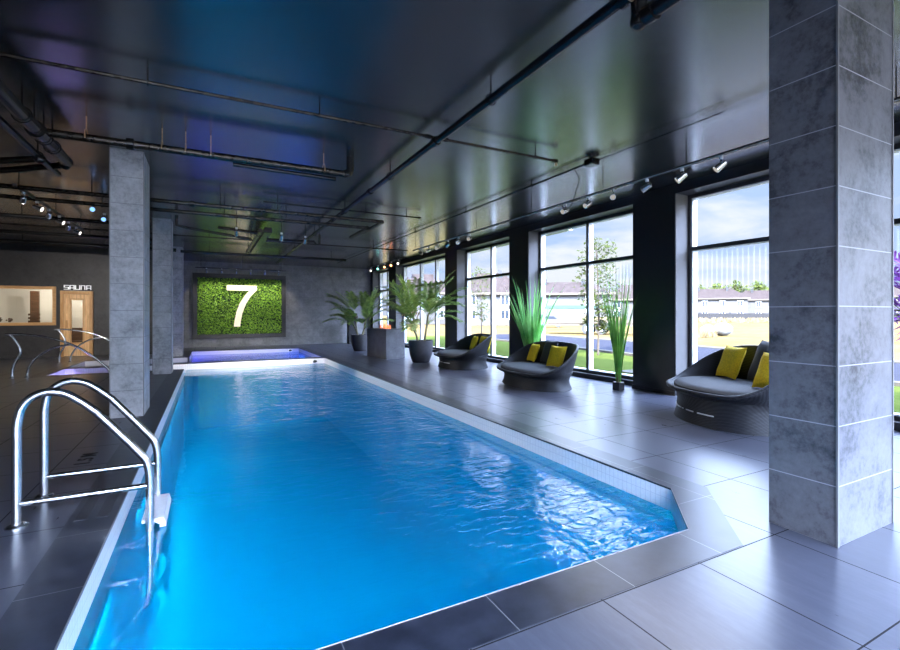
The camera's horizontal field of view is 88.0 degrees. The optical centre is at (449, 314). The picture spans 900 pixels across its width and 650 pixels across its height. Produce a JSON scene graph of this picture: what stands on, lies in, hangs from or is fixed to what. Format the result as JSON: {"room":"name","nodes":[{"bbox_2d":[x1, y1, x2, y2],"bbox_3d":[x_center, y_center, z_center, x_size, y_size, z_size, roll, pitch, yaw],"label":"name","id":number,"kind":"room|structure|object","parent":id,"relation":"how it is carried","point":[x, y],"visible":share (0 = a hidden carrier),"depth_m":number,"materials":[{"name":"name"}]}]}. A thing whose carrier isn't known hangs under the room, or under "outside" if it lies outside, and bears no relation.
{"room":"spa","nodes":[
{"label":"spa","id":0,"kind":"room"},
{"bbox_2d":[0,289,82,327],"bbox_3d":[-12.890,-0.200,16.442,5.400,3.200,2.150,0,0,-27],"label":"wall","id":1,"kind":"structure","parent":0,"point":[14,303],"depth_m":16.45,"materials":[{"name":"paint"}]},
{"bbox_2d":[0,243,151,358],"bbox_3d":[-12.362,-0.415,15.420,5.400,3.630,0.150,0,0,-27],"label":"wall","id":2,"kind":"structure","parent":0,"point":[20,264],"depth_m":15.08,"materials":[{"name":"paint"}]},
{"bbox_2d":[0,285,55,325],"bbox_3d":[-13.710,-0.265,14.695,2.040,1.250,0.200,0,0,-27],"label":"window","id":3,"kind":"structure","parent":2,"relation":"in","point":[53,289],"depth_m":14.90,"materials":[{"name":"brown wood"}]},
{"bbox_2d":[60,291,93,356],"bbox_3d":[-12.324,0.320,15.401,0.850,2.160,0.220,0,0,-27],"label":"door","id":4,"kind":"structure","parent":2,"relation":"in","point":[66,297],"depth_m":15.35,"materials":[{"name":"brown wood"}]},
{"bbox_2d":[64,285,90,289],"bbox_3d":[-12.273,-0.877,15.353,0.715,0.144,0.050,0,0,-27],"label":"sign","id":5,"kind":"object","parent":2,"relation":"attached to","point":[69,287],"visible":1,"depth_m":15.32,"materials":[{"name":"white plastic"}]},
{"bbox_2d":[54,359,688,649],"bbox_3d":[-2.712,1.397,8.207,3.867,0.008,13.128,0,0,-27],"label":"trim","id":6,"kind":"structure","parent":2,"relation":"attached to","point":[62,633],"depth_m":2.62,"materials":[{"name":"metal"}]},
{"bbox_2d":[109,147,149,418],"bbox_3d":[-4.543,-0.415,6.631,0.392,3.630,0.726,0,0,-27],"label":"tiled pillar","id":7,"kind":"structure","parent":0,"point":[129,170],"depth_m":6.33,"materials":[{"name":"tile"}]},
{"bbox_2d":[152,217,172,374],"bbox_3d":[-6.835,-0.415,11.098,0.382,3.630,0.606,0,0,-27],"label":"tiled pillar","id":8,"kind":"structure","parent":0,"point":[162,228],"depth_m":10.84,"materials":[{"name":"tile"}]},
{"bbox_2d":[173,246,182,356],"bbox_3d":[-9.200,-0.415,15.673,0.382,3.630,0.706,0,0,-27],"label":"tiled pillar","id":9,"kind":"structure","parent":0,"point":[177,256],"depth_m":15.38,"materials":[{"name":"tile"}]},
{"bbox_2d":[69,348,319,367],"bbox_3d":[-8.133,1.956,15.721,6.710,1.087,4.720,0,0,-27],"label":"water","id":10,"kind":"structure","parent":0,"point":[269,351],"depth_m":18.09,"materials":[{"name":"blue liquid"}]},
{"bbox_2d":[0,347,742,649],"bbox_3d":[-5.049,1.406,9.756,7.150,0.016,18.590,0,0,-27],"label":"pool coping","id":11,"kind":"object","parent":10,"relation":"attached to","point":[36,619],"depth_m":2.55,"materials":[{"name":"tile"}]},
{"bbox_2d":[74,493,119,521],"bbox_3d":[-2.557,1.396,3.389,0.190,0.004,0.470,0,0,-27],"label":"drain","id":12,"kind":"object","parent":11,"relation":"on","point":[105,510],"visible":0.86,"depth_m":3.36,"materials":[{"name":"plastic"}]},
{"bbox_2d":[183,260,370,347],"bbox_3d":[-7.346,-0.415,21.418,8.620,3.630,0.200,0,0,-27],"label":"wall","id":13,"kind":"structure","parent":0,"point":[307,307],"depth_m":21.59,"materials":[{"name":"concrete"}]},
{"bbox_2d":[193,273,285,338],"bbox_3d":[-9.100,-0.345,20.287,3.695,2.760,0.200,0,0,-27],"label":"panel","id":14,"kind":"object","parent":13,"relation":"attached to","point":[224,305],"visible":1,"depth_m":20.20,"materials":[{"name":"plant"}]},
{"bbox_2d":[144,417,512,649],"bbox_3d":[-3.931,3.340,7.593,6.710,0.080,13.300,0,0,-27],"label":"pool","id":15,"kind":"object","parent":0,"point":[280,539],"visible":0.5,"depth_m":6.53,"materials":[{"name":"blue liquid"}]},
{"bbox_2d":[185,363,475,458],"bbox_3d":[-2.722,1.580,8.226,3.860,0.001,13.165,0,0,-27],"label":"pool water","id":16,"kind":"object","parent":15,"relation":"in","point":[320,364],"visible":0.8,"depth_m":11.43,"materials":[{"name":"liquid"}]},
{"bbox_2d":[80,366,674,649],"bbox_3d":[-3.934,2.480,7.599,6.710,1.640,13.285,0,0,-27],"label":"wall","id":17,"kind":"structure","parent":0,"point":[527,522],"depth_m":6.45,"materials":[{"name":"blue tile"}]},
{"bbox_2d":[82,572,115,649],"bbox_3d":[-1.846,1.700,2.367,0.030,0.040,1.500,0,0,-27],"label":"strip","id":18,"kind":"object","parent":17,"relation":"attached to","point":[96,621],"visible":1,"depth_m":2.64,"materials":[{"name":"blue tile"}]},
{"bbox_2d":[136,381,184,509],"bbox_3d":[-4.716,1.700,7.919,0.030,0.040,8.600,0,0,-27],"label":"strip","id":19,"kind":"object","parent":17,"relation":"attached to","point":[140,501],"visible":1,"depth_m":6.46,"materials":[{"name":"white plastic"}]},
{"bbox_2d":[51,358,686,649],"bbox_3d":[-3.934,1.536,7.599,6.710,0.247,13.285,0,0,-27],"label":"tile band","id":20,"kind":"object","parent":17,"relation":"attached to","point":[658,500],"visible":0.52,"depth_m":4.66,"materials":[{"name":"white tile"}]},
{"bbox_2d":[324,367,659,523],"bbox_3d":[-1.134,1.700,9.320,0.030,0.040,12.400,0,0,-27],"label":"strip","id":21,"kind":"object","parent":17,"relation":"attached to","point":[643,514],"visible":0.94,"depth_m":5.11,"materials":[{"name":"white plastic"}]},
{"bbox_2d":[0,0,899,268],"bbox_3d":[-4.150,-2.405,8.943,14.440,0.350,25.300,0,0,-27],"label":"ceiling","id":22,"kind":"structure","parent":0,"point":[418,66],"depth_m":4.98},
{"bbox_2d":[0,155,45,163],"bbox_3d":[-6.174,-2.021,5.744,2.559,0.417,0.124,0,0,5],"label":"pipe","id":23,"kind":"object","parent":22,"relation":"hanging from","point":[17,159],"visible":0.84,"depth_m":5.62,"materials":[{"name":"black metal"}]},
{"bbox_2d":[0,115,60,176],"bbox_3d":[-4.119,-2.041,3.966,0.118,0.378,5.369,0,0,-27],"label":"drain pipe","id":24,"kind":"object","parent":22,"relation":"hanging from","point":[4,124],"visible":0.96,"depth_m":5.18,"materials":[{"name":"black metal"}]},
{"bbox_2d":[0,162,70,173],"bbox_3d":[-6.371,-2.049,6.324,2.960,0.363,0.124,0,0,12],"label":"pipe","id":25,"kind":"object","parent":22,"relation":"hanging from","point":[34,167],"visible":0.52,"depth_m":6.11,"materials":[{"name":"black metal"}]},
{"bbox_2d":[0,79,72,166],"bbox_3d":[-3.837,-2.053,3.856,0.173,0.353,4.914,0,0,-27],"label":"drain pipe","id":26,"kind":"object","parent":22,"relation":"hanging from","point":[33,127],"visible":0.98,"depth_m":4.79,"materials":[{"name":"black metal"}]},
{"bbox_2d":[13,173,83,230],"bbox_3d":[-7.754,-2.107,9.163,0.040,0.246,4.400,0,0,-27],"label":"track","id":27,"kind":"object","parent":22,"relation":"hanging from","point":[27,193],"visible":0.72,"depth_m":8.63,"materials":[{"name":"metal"}]},
{"bbox_2d":[0,204,108,223],"bbox_3d":[-8.669,-2.053,9.041,4.732,0.355,0.110,0,0,-27],"label":"pipe","id":28,"kind":"object","parent":22,"relation":"hanging from","point":[13,215],"visible":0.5,"depth_m":9.34,"materials":[{"name":"black metal"}]},
{"bbox_2d":[0,229,151,241],"bbox_3d":[-9.885,-2.087,11.690,5.005,0.286,0.120,0,0,-27],"label":"pipe","id":29,"kind":"object","parent":22,"relation":"hanging from","point":[1,230],"visible":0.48,"depth_m":11.64,"materials":[{"name":"black metal"}]},
{"bbox_2d":[0,234,175,251],"bbox_3d":[-10.721,-2.073,13.307,5.005,0.313,0.138,0,0,-27],"label":"pipe","id":30,"kind":"object","parent":22,"relation":"hanging from","point":[22,241],"visible":0.63,"depth_m":13.07,"materials":[{"name":"black metal"}]},
{"bbox_2d":[0,191,368,238],"bbox_3d":[-6.274,-2.084,9.308,9.232,0.292,1.543,0,0,-27],"label":"pipe","id":31,"kind":"object","parent":22,"relation":"hanging from","point":[364,229],"visible":0.96,"depth_m":9.23,"materials":[{"name":"black metal"}]},
{"bbox_2d":[0,180,383,233],"bbox_3d":[-5.847,-2.082,8.543,9.288,0.296,1.474,0,0,-27],"label":"pipe","id":32,"kind":"object","parent":22,"relation":"hanging from","point":[2,185],"visible":0.97,"depth_m":8.47,"materials":[{"name":"black metal"}]},
{"bbox_2d":[47,116,353,180],"bbox_3d":[-2.901,-2.057,5.877,3.429,0.347,0.182,0,0,-27],"label":"drain pipe","id":33,"kind":"object","parent":22,"relation":"hanging from","point":[129,143],"visible":0.98,"depth_m":5.84,"materials":[{"name":"black metal"}]},
{"bbox_2d":[0,222,407,250],"bbox_3d":[-6.561,-2.145,12.691,11.648,0.170,0.069,0,0,-27],"label":"pipe","id":34,"kind":"object","parent":22,"relation":"hanging from","point":[60,227],"visible":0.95,"depth_m":12.75,"materials":[{"name":"black metal"}]},
{"bbox_2d":[175,215,251,239],"bbox_3d":[-5.423,-2.018,10.785,0.124,0.423,1.679,0,0,43],"label":"pipe","id":35,"kind":"object","parent":22,"relation":"hanging from","point":[176,216],"visible":0.94,"depth_m":10.62,"materials":[{"name":"black metal"}]},
{"bbox_2d":[218,220,256,233],"bbox_3d":[-4.843,-2.054,10.662,0.061,0.351,0.944,0,0,34],"label":"pipe","id":36,"kind":"object","parent":22,"relation":"hanging from","point":[219,227],"visible":0.92,"depth_m":10.67,"materials":[{"name":"black metal"}]},
{"bbox_2d":[195,261,282,270],"bbox_3d":[-8.786,-2.058,19.717,3.500,0.345,0.030,0,0,-27],"label":"rail","id":37,"kind":"object","parent":22,"relation":"hanging from","point":[242,261],"visible":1,"depth_m":19.71,"materials":[{"name":"black metal"}]},
{"bbox_2d":[246,221,271,253],"bbox_3d":[-5.237,-2.039,12.608,0.309,0.382,4.277,0,0,-27],"label":"air duct","id":38,"kind":"object","parent":22,"relation":"hanging from","point":[261,236],"visible":0.95,"depth_m":11.87,"materials":[{"name":"black metal"}]},
{"bbox_2d":[180,250,345,260],"bbox_3d":[-6.283,-2.096,16.216,5.369,0.268,0.120,0,0,-27],"label":"pipe","id":39,"kind":"object","parent":22,"relation":"hanging from","point":[181,251],"visible":1,"depth_m":16.04,"materials":[{"name":"black metal"}]},
{"bbox_2d":[0,52,557,165],"bbox_3d":[-2.520,-2.146,4.393,9.022,0.169,0.063,0,0,-27],"label":"pipe","id":40,"kind":"object","parent":22,"relation":"hanging from","point":[2,54],"visible":0.98,"depth_m":4.62,"materials":[{"name":"black metal"}]},
{"bbox_2d":[267,232,320,244],"bbox_3d":[-4.000,-2.020,11.979,1.365,0.420,0.080,0,0,-35],"label":"pipe","id":41,"kind":"object","parent":22,"relation":"hanging from","point":[319,234],"visible":0.94,"depth_m":12.02,"materials":[{"name":"black metal"}]},
{"bbox_2d":[263,201,420,218],"bbox_3d":[-2.095,-2.166,9.570,3.247,0.129,0.058,0,0,-27],"label":"pipe","id":42,"kind":"object","parent":22,"relation":"hanging from","point":[406,216],"visible":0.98,"depth_m":9.46,"materials":[{"name":"black metal"}]},
{"bbox_2d":[276,0,661,263],"bbox_3d":[-2.874,-2.015,10.828,0.257,0.430,17.982,0,0,-27],"label":"pipe","id":43,"kind":"object","parent":22,"relation":"hanging from","point":[642,15],"visible":0.97,"depth_m":3.89,"materials":[{"name":"black metal"}]},
{"bbox_2d":[417,229,571,265],"bbox_3d":[0.086,-2.725,18.844,2.180,0.350,11.600,0,0,-27],"label":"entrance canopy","id":44,"kind":"object","parent":22,"relation":"attached to","point":[571,229],"visible":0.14,"depth_m":17.44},
{"bbox_2d":[338,111,723,262],"bbox_3d":[-0.957,-2.175,12.413,0.146,0.110,16.744,0,0,-27],"label":"cable conduit","id":45,"kind":"object","parent":22,"relation":"attached to","point":[591,162],"visible":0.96,"depth_m":7.29,"materials":[{"name":"black metal"}]},
{"bbox_2d":[413,69,899,250],"bbox_3d":[1.623,-2.080,8.944,0.038,0.300,12.000,0,0,-27],"label":"track","id":46,"kind":"object","parent":22,"relation":"hanging from","point":[896,99],"visible":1,"depth_m":6.66,"materials":[{"name":"metal"}]},
{"bbox_2d":[640,178,651,192],"bbox_3d":[2.804,-1.836,6.654,0.156,0.188,0.092,0,0,45],"label":"track spotlight","id":47,"kind":"object","parent":46,"relation":"attached to","point":[647,186],"visible":1,"depth_m":6.63,"materials":[{"name":"metal"}]},
{"bbox_2d":[675,168,686,182],"bbox_3d":[3.054,-1.831,6.159,0.152,0.199,0.092,0,0,18],"label":"track spotlight","id":48,"kind":"object","parent":46,"relation":"attached to","point":[683,175],"visible":1,"depth_m":6.13,"materials":[{"name":"metal"}]},
{"bbox_2d":[713,155,726,172],"bbox_3d":[3.297,-1.831,5.690,0.152,0.199,0.092,0,0,18],"label":"track spotlight","id":49,"kind":"object","parent":46,"relation":"attached to","point":[722,164],"visible":1,"depth_m":5.66,"materials":[{"name":"metal"}]},
{"bbox_2d":[651,0,681,16],"bbox_3d":[2.230,-2.014,0.958,0.123,0.432,4.386,0,0,-27],"label":"pipe","id":50,"kind":"object","parent":22,"relation":"hanging from","point":[658,7],"visible":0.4,"depth_m":2.77,"materials":[{"name":"black metal"}]},
{"bbox_2d":[0,343,899,649],"bbox_3d":[-4.070,1.460,8.984,14.220,0.120,24.900,0,0,-27],"label":"floor","id":51,"kind":"structure","parent":0,"point":[784,588],"depth_m":3.04,"materials":[{"name":"tile"}]},
{"bbox_2d":[28,291,39,322],"bbox_3d":[-14.414,0.300,16.166,0.320,2.200,0.140,0,0,-27],"label":"door","id":52,"kind":"structure","parent":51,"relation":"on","point":[34,314],"depth_m":16.14,"materials":[{"name":"brown wood"}]},
{"bbox_2d":[4,333,108,377],"bbox_3d":[-8.832,0.990,10.575,1.925,1.144,0.100,0,0,-27],"label":"grab rail","id":53,"kind":"object","parent":51,"relation":"on","point":[8,334],"visible":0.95,"depth_m":10.35,"materials":[{"name":"metal"}]},
{"bbox_2d":[72,328,82,342],"bbox_3d":[-13.062,0.950,16.882,1.300,0.900,0.790,0,0,-27],"label":"bench","id":54,"kind":"object","parent":51,"relation":"on","point":[77,336],"visible":0.02,"depth_m":16.71,"materials":[{"name":"brown wood"}]},
{"bbox_2d":[54,329,108,362],"bbox_3d":[-10.580,0.990,13.893,1.925,1.144,0.100,0,0,-27],"label":"grab rail","id":55,"kind":"object","parent":51,"relation":"on","point":[58,330],"visible":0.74,"depth_m":13.63,"materials":[{"name":"metal"}]},
{"bbox_2d":[74,452,97,464],"bbox_3d":[-3.524,1.397,4.514,0.124,0.002,0.378,0,0,-27],"label":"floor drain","id":56,"kind":"object","parent":51,"relation":"on","point":[86,454],"visible":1,"depth_m":4.57,"materials":[{"name":"black metal"}]},
{"bbox_2d":[4,378,170,646],"bbox_3d":[-2.636,1.437,3.497,0.902,1.878,0.699,0,0,-27],"label":"pool ladder","id":57,"kind":"object","parent":51,"relation":"on","point":[157,505],"visible":1,"depth_m":3.39,"materials":[{"name":"metal"}]},
{"bbox_2d":[347,317,356,343],"bbox_3d":[-4.653,0.780,22.023,0.380,1.240,0.380,0,0,-27],"label":"bin","id":58,"kind":"object","parent":51,"relation":"on","point":[350,329],"visible":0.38,"depth_m":21.84,"materials":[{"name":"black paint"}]},
{"bbox_2d":[322,287,394,350],"bbox_3d":[-3.411,0.204,17.722,3.082,2.392,2.484,0,0,-27],"label":"potted palm","id":59,"kind":"object","parent":51,"relation":"on","point":[359,341],"visible":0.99,"depth_m":17.48,"materials":[{"name":"plant"}]},
{"bbox_2d":[351,334,366,350],"bbox_3d":[-3.414,1.090,17.710,0.680,0.620,0.680,0,0,-27],"label":"pot","id":60,"kind":"object","parent":59,"relation":"on","point":[359,341],"depth_m":17.45,"materials":[{"name":"grey ceramic"}]},
{"bbox_2d":[367,324,404,358],"bbox_3d":[-2.100,0.850,15.152,0.660,1.101,1.420,0,0,-34],"label":"fire pit","id":61,"kind":"object","parent":51,"relation":"on","point":[386,342],"visible":0.94,"depth_m":14.66,"materials":[{"name":"concrete"}]},
{"bbox_2d":[375,270,469,362],"bbox_3d":[-0.788,0.061,13.682,2.804,2.678,3.064,0,0,-27],"label":"potted palm","id":62,"kind":"object","parent":51,"relation":"on","point":[420,351],"visible":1,"depth_m":13.30,"materials":[{"name":"plant"}]},
{"bbox_2d":[408,340,432,362],"bbox_3d":[-0.849,1.080,13.576,0.720,0.640,0.720,0,0,-27],"label":"pot","id":63,"kind":"object","parent":62,"relation":"on","point":[420,351],"depth_m":13.30,"materials":[{"name":"grey ceramic"}]},
{"bbox_2d":[434,333,491,369],"bbox_3d":[0.337,0.970,12.479,1.601,0.860,2.191,0,0,-12],"label":"lounger","id":64,"kind":"object","parent":51,"relation":"on","point":[458,356],"visible":1,"depth_m":11.78,"materials":[{"name":"wicker"}]},
{"bbox_2d":[437,349,487,356],"bbox_3d":[0.337,1.050,12.479,1.336,0.120,1.883,0,0,-12],"label":"seat cushion","id":65,"kind":"object","parent":64,"relation":"on","point":[446,352],"depth_m":11.88,"materials":[{"name":"fabric"}]},
{"bbox_2d":[470,336,477,349],"bbox_3d":[0.652,0.793,12.704,0.206,0.393,0.420,0,0,-9],"label":"throw pillow","id":66,"kind":"object","parent":64,"relation":"on","point":[474,341],"visible":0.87,"depth_m":12.55,"materials":[{"name":"yellow fabric"}]},
{"bbox_2d":[506,276,563,345],"bbox_3d":[2.014,0.200,11.073,1.422,2.400,1.294,0,0,-27],"label":"grass plant","id":67,"kind":"object","parent":51,"relation":"on","point":[530,328],"visible":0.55,"depth_m":10.91,"materials":[{"name":"plant"}]},
{"bbox_2d":[496,341,578,391],"bbox_3d":[1.704,0.985,9.312,1.463,0.830,2.396,0,0,-14],"label":"lounger","id":68,"kind":"object","parent":51,"relation":"on","point":[520,372],"visible":0.9,"depth_m":8.70,"materials":[{"name":"wicker"}]},
{"bbox_2d":[527,344,539,361],"bbox_3d":[1.807,0.833,10.097,0.201,0.374,0.400,0,0,-11],"label":"throw pillow","id":69,"kind":"object","parent":68,"relation":"on","point":[533,352],"visible":1,"depth_m":9.97,"materials":[{"name":"yellow fabric"}]},
{"bbox_2d":[501,361,572,375],"bbox_3d":[1.704,1.080,9.312,1.218,0.120,2.077,0,0,-14],"label":"seat cushion","id":70,"kind":"object","parent":68,"relation":"on","point":[518,368],"depth_m":8.88,"materials":[{"name":"fabric"}]},
{"bbox_2d":[540,340,557,362],"bbox_3d":[2.066,0.786,9.712,0.249,0.468,0.500,0,0,-14],"label":"cushion","id":71,"kind":"object","parent":68,"relation":"on","point":[544,357],"visible":0.65,"depth_m":9.67,"materials":[{"name":"fabric"}]},
{"bbox_2d":[546,345,566,366],"bbox_3d":[2.060,0.819,9.012,0.209,0.402,0.430,0,0,-31],"label":"throw pillow","id":72,"kind":"object","parent":68,"relation":"on","point":[556,356],"visible":0.96,"depth_m":8.94,"materials":[{"name":"yellow fabric"}]},
{"bbox_2d":[598,258,634,390],"bbox_3d":[3.106,0.176,8.563,0.737,2.448,0.695,0,0,-27],"label":"grass plant","id":73,"kind":"object","parent":51,"relation":"on","point":[617,331],"visible":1,"depth_m":8.53,"materials":[{"name":"plant"}]},
{"bbox_2d":[666,345,768,435],"bbox_3d":[3.683,0.917,6.159,1.480,0.965,1.953,0,0,2],"label":"lounger","id":74,"kind":"object","parent":51,"relation":"on","point":[706,399],"visible":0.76,"depth_m":5.75,"materials":[{"name":"wicker"}]},
{"bbox_2d":[674,376,760,395],"bbox_3d":[3.683,0.960,6.159,1.232,0.120,1.672,0,0,2],"label":"seat cushion","id":75,"kind":"object","parent":74,"relation":"on","point":[699,385],"depth_m":5.97,"materials":[{"name":"fabric"}]},
{"bbox_2d":[716,346,746,379],"bbox_3d":[3.985,0.680,6.611,0.218,0.440,0.470,0,0,0],"label":"throw pillow","id":76,"kind":"object","parent":74,"relation":"on","point":[732,358],"visible":1,"depth_m":6.52,"materials":[{"name":"yellow fabric"}]},
{"bbox_2d":[747,340,768,379],"bbox_3d":[4.185,0.629,6.138,0.269,0.543,0.580,0,0,2],"label":"cushion","id":77,"kind":"object","parent":74,"relation":"on","point":[763,346],"visible":0.3,"depth_m":6.25,"materials":[{"name":"fabric"}]},
{"bbox_2d":[752,352,768,387],"bbox_3d":[3.837,0.685,5.544,0.216,0.430,0.460,0,0,-6],"label":"throw pillow","id":78,"kind":"object","parent":74,"relation":"on","point":[761,379],"visible":0.43,"depth_m":5.62,"materials":[{"name":"yellow fabric"}]},
{"bbox_2d":[894,250,899,341],"bbox_3d":[4.510,0.364,4.293,1.628,2.072,2.015,0,0,-27],"label":"plant","id":79,"kind":"object","parent":51,"relation":"on","point":[897,304],"visible":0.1,"depth_m":4.50,"materials":[{"name":"purple plant"}]},
{"bbox_2d":[371,122,899,430],"bbox_3d":[2.015,-0.415,12.130,0.520,3.630,24.900,0,0,-27],"label":"wall","id":80,"kind":"structure","parent":0,"point":[654,210],"depth_m":8.57,"materials":[{"name":"black paint"}]},
{"bbox_2d":[379,270,388,327],"bbox_3d":[-2.903,-0.385,21.942,0.145,3.370,2.226,0,0,-27],"label":"window","id":81,"kind":"structure","parent":80,"relation":"in","point":[385,271],"depth_m":22.85,"materials":[{"name":"metal"}]},
{"bbox_2d":[403,256,444,349],"bbox_3d":[-0.894,-0.385,18.056,0.145,3.370,4.676,0,0,-27],"label":"window","id":82,"kind":"structure","parent":80,"relation":"in","point":[436,260],"depth_m":18.43,"materials":[{"name":"metal"}]},
{"bbox_2d":[466,240,508,359],"bbox_3d":[1.250,-0.385,13.908,0.145,3.370,2.936,0,0,-27],"label":"window","id":83,"kind":"structure","parent":80,"relation":"in","point":[493,275],"depth_m":13.84,"materials":[{"name":"metal"}]},
{"bbox_2d":[373,194,687,375],"bbox_3d":[1.884,-0.385,12.372,0.490,3.370,23.650,0,0,-27],"label":"trim","id":84,"kind":"structure","parent":80,"relation":"attached to","point":[681,201],"depth_m":8.13,"materials":[{"name":"grey paint"}]},
{"bbox_2d":[539,209,632,379],"bbox_3d":[3.058,-0.385,10.412,0.145,3.370,3.226,0,0,-27],"label":"window","id":85,"kind":"structure","parent":80,"relation":"in","point":[589,263],"depth_m":10.31,"materials":[{"name":"metal"}]},
{"bbox_2d":[632,385,676,395],"bbox_3d":[1.061,1.365,13.719,0.315,0.070,21.224,0,0,-27],"label":"baseboard","id":86,"kind":"structure","parent":80,"relation":"attached to","point":[667,392],"depth_m":8.34,"materials":[{"name":"black paint"}]},
{"bbox_2d":[688,143,899,420],"bbox_3d":[4.977,-0.385,6.699,0.145,3.370,3.306,0,0,-27],"label":"window","id":87,"kind":"structure","parent":80,"relation":"in","point":[693,248],"depth_m":8.09,"materials":[{"name":"metal"}]},
{"bbox_2d":[769,0,893,547],"bbox_3d":[2.557,-0.415,3.127,0.737,3.630,0.393,0,0,-27],"label":"tiled pillar","id":88,"kind":"structure","parent":0,"point":[831,62],"depth_m":2.95,"materials":[{"name":"tile"}]},
{"label":"outside","id":89,"kind":"structure","parent":0,"visible":0},
{"bbox_2d":[383,316,899,360],"bbox_3d":[135.126,1.620,182.427,392.380,0.280,600.000,0,0,-27],"label":"field","id":90,"kind":"structure","parent":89,"point":[744,333],"depth_m":37.47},
{"bbox_2d":[386,271,444,323],"bbox_3d":[-4.236,-2.465,70.467,10.000,7.850,10.050,0,0,-3],"label":"house","id":91,"kind":"structure","parent":90,"relation":"on","point":[427,277],"depth_m":66.18,"materials":[{"name":"white"}]},
{"bbox_2d":[471,270,508,324],"bbox_3d":[4.866,-2.215,62.966,9.500,7.350,7.050,0,0,4],"label":"house","id":92,"kind":"structure","parent":90,"relation":"on","point":[502,283],"depth_m":60.01,"materials":[{"name":"white"}]},
{"bbox_2d":[545,279,615,318],"bbox_3d":[16.096,-1.715,66.349,13.400,6.350,10.050,0,0,14],"label":"house","id":93,"kind":"structure","parent":90,"relation":"on","point":[567,304],"depth_m":62.02,"materials":[{"name":"white"}]},
{"bbox_2d":[545,320,632,334],"bbox_3d":[9.866,0.950,34.782,7.819,1.020,2.250,0,0,24],"label":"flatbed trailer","id":94,"kind":"object","parent":90,"relation":"on","point":[549,322],"visible":0.27,"depth_m":34.13,"materials":[{"name":"white metal"}]},
{"bbox_2d":[560,317,615,319],"bbox_3d":[10.476,0.430,34.529,4.500,0.460,1.420,0,0,24],"label":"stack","id":95,"kind":"object","parent":94,"relation":"on","point":[563,318],"visible":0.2,"depth_m":34.30,"materials":[{"name":"white"}]},
{"bbox_2d":[612,283,632,319],"bbox_3d":[28.933,-1.815,75.713,8.500,6.550,9.050,0,0,21],"label":"house","id":96,"kind":"structure","parent":90,"relation":"on","point":[620,296],"depth_m":72.36,"materials":[{"name":"white"}]},
{"bbox_2d":[496,339,899,386],"bbox_3d":[6.602,1.520,15.827,1.036,0.280,34.102,0,0,-23],"label":"trim","id":97,"kind":"structure","parent":90,"relation":"on","point":[896,383],"depth_m":17.59,"materials":[{"name":"concrete"}]},
{"bbox_2d":[545,335,899,362],"bbox_3d":[11.688,1.530,18.456,1.285,0.260,34.120,0,0,-23],"label":"trim","id":98,"kind":"structure","parent":90,"relation":"on","point":[895,361],"depth_m":24.27,"materials":[{"name":"concrete"}]},
{"bbox_2d":[714,323,732,335],"bbox_3d":[18.452,1.023,31.504,1.469,0.878,1.062,0,0,-27],"label":"boulder","id":99,"kind":"object","parent":90,"relation":"on","point":[723,329],"visible":0.88,"depth_m":31.09,"materials":[{"name":"beige stone"}]},
{"bbox_2d":[697,287,750,312],"bbox_3d":[60.691,-2.365,107.900,14.500,7.650,10.050,0,0,29],"label":"house","id":100,"kind":"structure","parent":90,"relation":"on","point":[726,300],"depth_m":103.58,"materials":[{"name":"white"}]},
{"bbox_2d":[697,317,768,337],"bbox_3d":[37.800,0.980,62.611,71.596,0.960,40.376,0,0,-27],"label":"dry weeds","id":101,"kind":"object","parent":90,"relation":"on","point":[706,332],"visible":0.72,"depth_m":80.45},
{"bbox_2d":[724,280,747,292],"bbox_3d":[84.266,-4.486,138.008,7.335,11.910,6.423,0,0,-27],"label":"tree","id":102,"kind":"object","parent":90,"relation":"on","point":[739,287],"visible":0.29,"depth_m":137.12,"materials":[{"name":"green plant"}]},
{"bbox_2d":[743,280,766,290],"bbox_3d":[89.449,-4.265,136.108,7.316,11.469,6.527,0,0,-27],"label":"tree","id":103,"kind":"object","parent":90,"relation":"on","point":[757,285],"visible":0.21,"depth_m":135.11,"materials":[{"name":"green plant"}]},
{"bbox_2d":[742,289,768,312],"bbox_3d":[75.780,-2.315,111.703,15.000,7.550,10.050,0,0,34],"label":"house","id":104,"kind":"structure","parent":90,"relation":"on","point":[759,301],"depth_m":109.24,"materials":[{"name":"white"}]},
{"bbox_2d":[697,312,899,320],"bbox_3d":[66.321,0.555,92.258,51.393,1.810,26.609,0,0,-27],"label":"fence","id":105,"kind":"object","parent":90,"relation":"on","point":[707,315],"visible":0.16,"depth_m":91.99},
{"bbox_2d":[894,286,899,312],"bbox_3d":[96.901,-2.515,99.201,17.000,7.950,10.050,0,0,44],"label":"house","id":106,"kind":"structure","parent":90,"relation":"on","point":[896,290],"depth_m":97.15,"materials":[{"name":"white"}]},
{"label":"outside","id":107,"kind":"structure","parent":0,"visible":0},
{"bbox_2d":[407,336,899,412],"bbox_3d":[4.822,1.560,14.876,6.970,0.200,34.000,0,0,-27],"label":"lawn","id":108,"kind":"structure","parent":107,"point":[603,361],"depth_m":14.98,"materials":[{"name":"green plant"}]},
{"bbox_2d":[471,266,489,332],"bbox_3d":[1.671,-0.564,25.041,1.398,4.050,1.459,0,0,42],"label":"tree","id":109,"kind":"object","parent":108,"relation":"on","point":[480,274],"visible":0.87,"depth_m":24.98,"materials":[{"name":"green plant"}]},
{"bbox_2d":[572,236,623,354],"bbox_3d":[5.249,-0.691,16.534,1.718,4.305,1.871,0,0,-27],"label":"tree","id":110,"kind":"object","parent":108,"relation":"on","point":[601,329],"visible":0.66,"depth_m":16.46,"materials":[{"name":"green plant"}]},
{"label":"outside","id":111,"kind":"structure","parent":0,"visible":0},
{"bbox_2d":[496,334,899,380],"bbox_3d":[9.089,1.550,17.113,6.123,0.220,34.461,0,0,-23],"label":"road","id":112,"kind":"structure","parent":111,"point":[603,344],"depth_m":21.36,"materials":[{"name":"grey asphalt"}]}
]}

